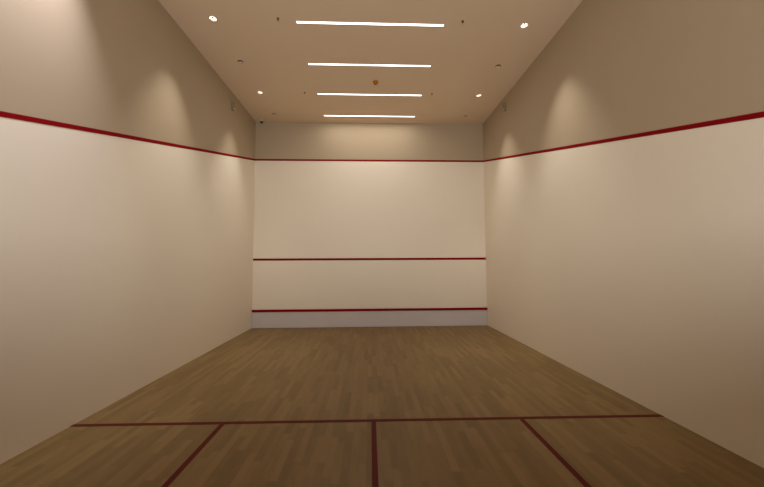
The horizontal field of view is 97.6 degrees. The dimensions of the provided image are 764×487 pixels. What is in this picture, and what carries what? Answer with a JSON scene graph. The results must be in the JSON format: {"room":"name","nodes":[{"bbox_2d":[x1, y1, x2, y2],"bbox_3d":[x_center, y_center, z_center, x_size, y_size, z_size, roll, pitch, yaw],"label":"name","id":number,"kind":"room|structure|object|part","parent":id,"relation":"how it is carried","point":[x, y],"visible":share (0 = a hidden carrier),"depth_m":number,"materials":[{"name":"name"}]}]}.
{"room":"squash court","nodes":[
{"label":"squash court","id":0,"kind":"room"},
{"bbox_2d":[0,0,255,463],"bbox_3d":[-3.399,-0.862,4.289,0.153,5.670,9.750,0,-4,-2],"label":"wall","id":1,"kind":"structure","parent":0,"point":[127,165],"depth_m":4.02,"materials":[{"name":"beige paint"}]},
{"bbox_2d":[231,101,234,110],"bbox_3d":[-3.421,-3.165,7.705,0.075,0.190,0.060,0,-4,-2],"label":"wall sensor","id":2,"kind":"object","parent":1,"relation":"attached to","point":[232,102],"visible":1,"depth_m":7.68,"materials":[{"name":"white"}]},
{"bbox_2d":[252,122,486,309],"bbox_3d":[-0.311,-0.564,9.347,6.700,5.670,0.153,0,-4,-2],"label":"wall","id":3,"kind":"structure","parent":0,"point":[347,215],"depth_m":9.28,"materials":[{"name":"beige paint"}]},
{"bbox_2d":[252,307,487,327],"bbox_3d":[-0.295,2.016,9.090,6.392,0.485,0.044,0,-4,-2],"label":"board","id":4,"kind":"object","parent":3,"relation":"attached to","point":[382,317],"visible":1,"depth_m":9.08,"materials":[{"name":"white paint"}]},
{"bbox_2d":[159,0,582,123],"bbox_3d":[-0.145,-3.795,4.668,6.700,0.200,9.900,0,-4,-2],"label":"ceiling","id":5,"kind":"structure","parent":0,"point":[276,55],"depth_m":6.28,"materials":[{"name":"paint"}]},
{"bbox_2d":[208,16,216,21],"bbox_3d":[-2.734,-3.680,5.416,0.132,0.094,0.132,0,-4,-2],"label":"recessed light","id":6,"kind":"object","parent":5,"relation":"in","point":[212,18],"visible":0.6,"depth_m":5.45,"materials":[{"name":"beige paint"}]},
{"bbox_2d":[308,63,430,66],"bbox_3d":[-0.242,-3.565,6.685,2.442,0.008,0.058,0,-4,-2],"label":"recessed light","id":7,"kind":"object","parent":5,"relation":"in","point":[339,64],"visible":1,"depth_m":6.68,"materials":[{"name":"beige paint"}]},
{"bbox_2d":[317,93,421,95],"bbox_3d":[-0.285,-3.493,7.852,2.442,0.008,0.058,0,-4,-2],"label":"recessed light","id":8,"kind":"object","parent":5,"relation":"in","point":[317,93],"visible":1,"depth_m":7.84,"materials":[{"name":"beige paint"}]},
{"bbox_2d":[320,94,420,95],"bbox_3d":[-0.285,-3.493,7.852,2.430,0.008,0.048,0,-4,-2],"label":"diffuser","id":9,"kind":"object","parent":8,"relation":"attached to","point":[320,94],"depth_m":7.84,"materials":[{"name":"white plastic"}]},
{"bbox_2d":[324,115,414,116],"bbox_3d":[-0.333,-3.422,8.989,2.442,0.008,0.058,0,-4,-2],"label":"recessed light","id":10,"kind":"object","parent":5,"relation":"in","point":[324,115],"visible":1,"depth_m":9.00,"materials":[{"name":"beige paint"}]},
{"bbox_3d":[-0.333,-3.422,8.989,2.442,0.008,0.058,0,-4,-2],"label":"frame","id":11,"kind":"part","parent":10,"relation":"part of","materials":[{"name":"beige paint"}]},
{"bbox_2d":[296,21,443,26],"bbox_3d":[-0.187,-3.636,5.538,2.442,0.008,0.058,0,-4,-2],"label":"recessed light","id":12,"kind":"object","parent":5,"relation":"in","point":[297,22],"visible":1,"depth_m":5.53,"materials":[{"name":"beige paint"}]},
{"bbox_2d":[520,23,528,27],"bbox_3d":[2.382,-3.693,5.607,0.132,0.094,0.132,0,-4,-2],"label":"recessed light","id":13,"kind":"object","parent":5,"relation":"in","point":[524,25],"visible":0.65,"depth_m":5.64,"materials":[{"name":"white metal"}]},
{"bbox_2d":[0,325,763,486],"bbox_3d":[-0.116,2.012,4.308,6.700,0.104,9.900,0,-4,-2],"label":"floor","id":14,"kind":"structure","parent":0,"point":[396,406],"depth_m":3.47,"materials":[{"name":"brown wood"}]},
{"bbox_2d":[483,0,763,467],"bbox_3d":[3.144,-0.879,4.534,0.153,5.670,9.750,0,-4,-2],"label":"wall","id":15,"kind":"structure","parent":0,"point":[624,166],"depth_m":3.94,"materials":[{"name":"beige paint"}]}
]}

